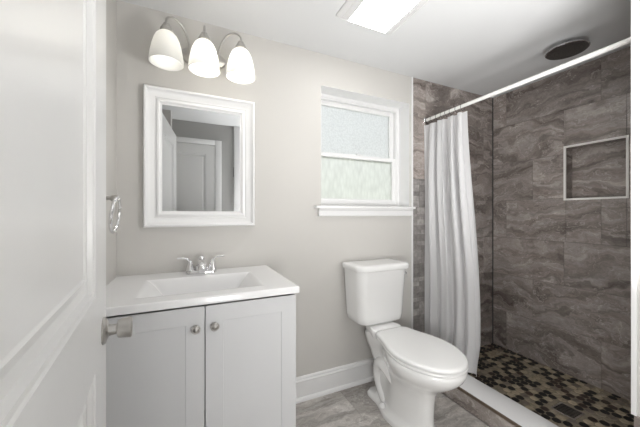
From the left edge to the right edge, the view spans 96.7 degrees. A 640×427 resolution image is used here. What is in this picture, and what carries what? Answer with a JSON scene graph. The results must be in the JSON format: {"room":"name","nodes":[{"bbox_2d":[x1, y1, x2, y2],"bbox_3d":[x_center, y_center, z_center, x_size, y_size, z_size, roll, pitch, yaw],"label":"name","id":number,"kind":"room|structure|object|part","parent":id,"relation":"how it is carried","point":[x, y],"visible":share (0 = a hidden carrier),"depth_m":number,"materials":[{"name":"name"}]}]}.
{"room":"bathroom","nodes":[
{"label":"bathroom","id":0,"kind":"room"},
{"bbox_2d":[106,0,116,285],"bbox_3d":[-0.734,0.065,0.679,0.100,2.310,1.650,0,0,-25],"label":"wall","id":1,"kind":"structure","parent":0,"point":[111,5],"depth_m":1.35,"materials":[{"name":"beige paint"}]},
{"bbox_2d":[106,195,120,233],"bbox_3d":[-0.864,-0.002,1.165,0.072,0.167,0.157,0,0,-25],"label":"towel ring","id":2,"kind":"object","parent":1,"relation":"attached to","point":[113,198],"visible":0.79,"depth_m":1.16,"materials":[{"name":"silver metal"}]},
{"bbox_3d":[-0.864,-0.064,1.165,0.072,0.042,0.042,0,0,-25],"label":"wall post","id":3,"kind":"part","parent":2,"relation":"part of","materials":[{"name":"silver metal"}]},
{"bbox_2d":[117,0,491,376],"bbox_3d":[0.301,0.065,2.178,3.240,2.310,0.202,0,0,-25],"label":"wall","id":4,"kind":"structure","parent":0,"point":[288,236],"depth_m":1.87,"materials":[{"name":"beige paint"}]},
{"bbox_2d":[143,84,254,227],"bbox_3d":[-0.658,-0.300,1.601,0.578,0.744,0.040,0,0,-25],"label":"wall mirror","id":5,"kind":"object","parent":4,"relation":"attached to","point":[199,148],"visible":1,"depth_m":1.59,"materials":[{"name":"white paint"}]},
{"bbox_2d":[162,105,239,210],"bbox_3d":[-0.664,-0.300,1.614,0.410,0.576,0.007,0,0,-25],"label":"mirror glass","id":6,"kind":"object","parent":5,"relation":"attached to","point":[201,144],"depth_m":1.61,"materials":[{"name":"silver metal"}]},
{"bbox_2d":[148,16,254,83],"bbox_3d":[-0.613,-0.873,1.519,0.515,0.254,0.227,0,0,-25],"label":"vanity light","id":7,"kind":"object","parent":4,"relation":"attached to","point":[165,52],"visible":1,"depth_m":1.47,"materials":[{"name":"white glass"}]},
{"bbox_3d":[-0.761,-0.823,1.411,0.156,0.154,0.156,0,0,-25],"label":"lamp shade","id":8,"kind":"part","parent":7,"relation":"part of","materials":[{"name":"white glass"}]},
{"bbox_2d":[160,22,172,31],"bbox_3d":[-0.761,-0.923,1.411,0.060,0.046,0.060,0,0,-25],"label":"socket","id":9,"kind":"object","parent":7,"relation":"attached to","point":[166,26],"depth_m":1.39,"materials":[{"name":"silver metal"}]},
{"bbox_3d":[-0.729,-0.925,1.488,0.032,0.150,0.179,0,0,16],"label":"arm","id":10,"kind":"part","parent":7,"relation":"part of","materials":[{"name":"silver metal"}]},
{"bbox_2d":[198,31,209,40],"bbox_3d":[-0.603,-0.923,1.484,0.060,0.046,0.060,0,0,-25],"label":"socket","id":11,"kind":"object","parent":7,"relation":"attached to","point":[203,35],"depth_m":1.46,"materials":[{"name":"silver metal"}]},
{"bbox_3d":[-0.603,-0.823,1.484,0.156,0.154,0.156,0,0,-25],"label":"lamp shade","id":12,"kind":"part","parent":7,"relation":"part of","materials":[{"name":"white glass"}]},
{"bbox_3d":[-0.517,-0.925,1.587,0.183,0.150,0.033,0,0,23],"label":"arm","id":13,"kind":"part","parent":7,"relation":"part of","materials":[{"name":"silver metal"}]},
{"bbox_2d":[235,40,245,48],"bbox_3d":[-0.435,-0.923,1.562,0.060,0.046,0.060,0,0,-25],"label":"socket","id":14,"kind":"object","parent":7,"relation":"attached to","point":[240,44],"depth_m":1.54,"materials":[{"name":"silver metal"}]},
{"bbox_3d":[-0.435,-0.823,1.562,0.156,0.154,0.156,0,0,-25],"label":"lamp shade","id":15,"kind":"part","parent":7,"relation":"part of","materials":[{"name":"white glass"}]},
{"bbox_2d":[296,358,373,403],"bbox_3d":[0.202,1.144,2.006,1.164,0.152,0.030,0,0,-25],"label":"baseboard","id":16,"kind":"structure","parent":4,"relation":"attached to","point":[325,382],"depth_m":1.95,"materials":[{"name":"white paint"}]},
{"bbox_2d":[314,93,415,215],"bbox_3d":[0.312,-0.428,2.152,0.849,0.890,0.242,0,0,-25],"label":"window","id":17,"kind":"structure","parent":4,"relation":"in","point":[360,139],"depth_m":2.22,"materials":[{"name":"white paint"}]},
{"bbox_3d":[0.287,-0.629,2.247,0.640,0.359,0.005,0,0,-25],"label":"pane","id":18,"kind":"part","parent":17,"relation":"part of","materials":[{"name":"white glass"}]},
{"bbox_3d":[0.298,-0.269,2.224,0.650,0.315,0.005,0,0,-25],"label":"pane","id":19,"kind":"part","parent":17,"relation":"part of","materials":[{"name":"white glass"}]},
{"bbox_3d":[0.288,-0.629,2.246,0.706,0.427,0.023,0,0,-25],"label":"sash","id":20,"kind":"part","parent":17,"relation":"part of","materials":[{"name":"white glass"}]},
{"bbox_3d":[0.299,-0.270,2.223,0.706,0.369,0.022,0,0,-25],"label":"sash","id":21,"kind":"part","parent":17,"relation":"part of","materials":[{"name":"white glass"}]},
{"bbox_3d":[0.318,-0.045,2.141,0.849,0.017,0.217,0,0,-25],"label":"sill","id":22,"kind":"part","parent":17,"relation":"part of","materials":[{"name":"white paint"}]},
{"bbox_2d":[411,77,412,328],"bbox_3d":[0.734,-0.012,2.265,0.014,2.154,0.008,0,0,-25],"label":"trim","id":23,"kind":"structure","parent":4,"relation":"attached to","point":[411,77],"depth_m":2.26,"materials":[{"name":"white paint"}]},
{"bbox_2d":[423,37,630,122],"bbox_3d":[1.126,-0.763,1.762,0.048,0.048,1.246,0,0,-25],"label":"curtain rod","id":24,"kind":"object","parent":4,"relation":"attached to","point":[628,40],"visible":0.99,"depth_m":1.55,"materials":[{"name":"silver metal"}]},
{"bbox_2d":[424,111,480,376],"bbox_3d":[0.968,0.188,2.106,0.082,1.820,0.475,0,0,-25],"label":"shower curtain","id":25,"kind":"object","parent":24,"relation":"hanging from","point":[452,285],"visible":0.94,"depth_m":2.10,"materials":[{"name":"fabric"}]},
{"bbox_2d":[120,0,630,97],"bbox_3d":[0.753,-1.140,1.204,3.240,0.100,2.150,0,0,-25],"label":"ceiling","id":26,"kind":"structure","parent":0,"point":[480,47],"depth_m":1.69,"materials":[{"name":"paint"}]},
{"bbox_2d":[336,0,428,34],"bbox_3d":[0.332,-1.074,1.476,0.375,0.030,0.347,0,0,-25],"label":"recessed light","id":27,"kind":"object","parent":26,"relation":"in","point":[385,16],"visible":1,"depth_m":1.50,"materials":[{"name":"white paint"}]},
{"bbox_2d":[545,39,590,59],"bbox_3d":[1.569,-1.060,1.809,0.220,0.059,0.220,0,0,-25],"label":"shower","id":28,"kind":"object","parent":26,"relation":"attached to","point":[568,48],"visible":1,"depth_m":1.79,"materials":[{"name":"silver metal"}]},
{"bbox_2d":[296,343,633,426],"bbox_3d":[0.671,1.268,1.166,3.060,0.103,2.150,0,0,-25],"label":"floor","id":29,"kind":"structure","parent":0,"point":[536,386],"depth_m":1.85,"materials":[{"name":"beige tile"}]},
{"bbox_2d":[106,293,295,426],"bbox_3d":[-0.563,0.786,1.346,0.763,0.868,0.582,0,0,-25],"label":"vanity cabinet","id":30,"kind":"object","parent":29,"relation":"on","point":[233,363],"visible":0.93,"depth_m":1.12,"materials":[{"name":"paint"}]},
{"bbox_3d":[-0.628,0.742,1.038,0.382,0.761,0.018,0,0,-25],"label":"door","id":31,"kind":"part","parent":30,"relation":"part of","materials":[{"name":"paint"}]},
{"bbox_3d":[-0.473,0.441,1.084,0.033,0.033,0.030,0,0,-25],"label":"knob","id":32,"kind":"part","parent":30,"relation":"part of","materials":[{"name":"silver metal"}]},
{"bbox_2d":[106,265,298,316],"bbox_3d":[-0.563,0.367,1.352,0.776,0.095,0.571,0,0,-25],"label":"sink","id":33,"kind":"object","parent":30,"relation":"in","point":[131,294],"visible":0.88,"depth_m":1.27,"materials":[{"name":"ceramic"}]},
{"bbox_2d":[177,255,223,274],"bbox_3d":[-0.642,0.272,1.532,0.179,0.095,0.179,0,0,18],"label":"faucet","id":34,"kind":"object","parent":33,"relation":"on","point":[201,267],"visible":1,"depth_m":1.51,"materials":[{"name":"silver metal"}]},
{"bbox_3d":[-0.711,0.266,1.509,0.085,0.073,0.046,0,0,-25],"label":"handle","id":35,"kind":"part","parent":34,"relation":"part of","materials":[{"name":"silver metal"}]},
{"bbox_3d":[-0.642,0.310,1.541,0.156,0.018,0.056,0,0,-25],"label":"plate","id":36,"kind":"part","parent":34,"relation":"part of","materials":[{"name":"silver metal"}]},
{"bbox_3d":[-0.623,0.272,1.499,0.068,0.062,0.160,0,0,-25],"label":"spout","id":37,"kind":"part","parent":34,"relation":"part of","materials":[{"name":"silver metal"}]},
{"bbox_3d":[-0.574,0.266,1.573,0.085,0.073,0.046,0,0,-25],"label":"handle","id":38,"kind":"part","parent":34,"relation":"part of","materials":[{"name":"silver metal"}]},
{"bbox_3d":[-0.411,0.441,1.113,0.033,0.033,0.030,0,0,-25],"label":"knob","id":39,"kind":"part","parent":30,"relation":"part of","materials":[{"name":"silver metal"}]},
{"bbox_3d":[-0.281,0.742,1.200,0.374,0.761,0.018,0,0,-25],"label":"door","id":40,"kind":"part","parent":30,"relation":"part of","materials":[{"name":"paint"}]},
{"bbox_2d":[342,258,468,426],"bbox_3d":[0.507,0.776,1.710,0.426,0.886,0.790,0,0,-25],"label":"toilet","id":41,"kind":"object","parent":29,"relation":"on","point":[411,367],"visible":1,"depth_m":1.68,"materials":[{"name":"ceramic"}]},
{"bbox_3d":[0.388,0.557,1.966,0.398,0.366,0.216,0,0,-25],"label":"tank","id":42,"kind":"part","parent":41,"relation":"part of","materials":[{"name":"ceramic"}]},
{"bbox_3d":[0.392,0.353,1.958,0.426,0.041,0.245,0,0,-25],"label":"tank lid","id":43,"kind":"part","parent":41,"relation":"part of","materials":[{"name":"ceramic"}]},
{"bbox_3d":[0.561,0.771,1.594,0.374,0.016,0.531,0,0,-25],"label":"seat","id":44,"kind":"part","parent":41,"relation":"part of","materials":[{"name":"plastic"}]},
{"bbox_3d":[0.560,0.749,1.596,0.376,0.022,0.537,0,0,-25],"label":"seat lid","id":45,"kind":"part","parent":41,"relation":"part of","materials":[{"name":"plastic"}]},
{"bbox_2d":[442,375,558,426],"bbox_3d":[1.031,1.162,1.714,0.182,0.114,1.235,0,0,-25],"label":"shower curb","id":46,"kind":"object","parent":29,"relation":"on","point":[487,404],"visible":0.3,"depth_m":1.66,"materials":[{"name":"white stone"}]},
{"bbox_2d":[550,402,584,419],"bbox_3d":[1.528,1.217,1.756,0.124,0.004,0.124,0,0,-25],"label":"floor drain","id":47,"kind":"object","parent":29,"relation":"on","point":[570,412],"visible":1,"depth_m":1.75,"materials":[{"name":"silver metal"}]},
{"bbox_2d":[492,46,630,400],"bbox_3d":[2.128,0.065,1.842,0.209,2.310,2.150,0,0,-25],"label":"wall","id":48,"kind":"structure","parent":0,"point":[561,142],"depth_m":2.17,"materials":[{"name":"tile"}]},
{"bbox_3d":[1.939,-0.308,2.014,0.010,0.412,0.355,0,0,-25],"label":"niche trim","id":49,"kind":"part","parent":48,"relation":"part of","materials":[{"name":"tile"}]},
{"bbox_2d":[634,0,639,426],"bbox_3d":[1.846,0.065,1.023,1.010,2.310,0.701,0,0,-25],"label":"wall","id":50,"kind":"structure","parent":0,"point":[636,418],"depth_m":1.11,"materials":[{"name":"beige paint"}]},
{"bbox_2d":[631,0,636,415],"bbox_3d":[1.242,-0.148,1.123,0.014,1.883,0.016,0,0,-25],"label":"trim","id":51,"kind":"structure","parent":50,"relation":"attached to","point":[633,2],"depth_m":1.12,"materials":[{"name":"white paint"}]},
{"bbox_3d":[-0.248,0.065,-0.172,0.265,2.310,0.298,0,0,-25],"label":"wall","id":52,"kind":"structure","parent":0,"visible":0},
{"bbox_2d":[0,0,132,426],"bbox_3d":[-0.345,0.193,0.408,0.096,2.030,0.825,0,0,-31],"label":"door","id":53,"kind":"structure","parent":52,"relation":"in","point":[55,329],"depth_m":0.38,"materials":[{"name":"white paint"}]},
{"bbox_3d":[-0.526,0.291,0.713,0.028,0.066,0.066,0,0,-31],"label":"knob","id":54,"kind":"part","parent":53,"relation":"part of","materials":[{"name":"silver metal"}]}
]}

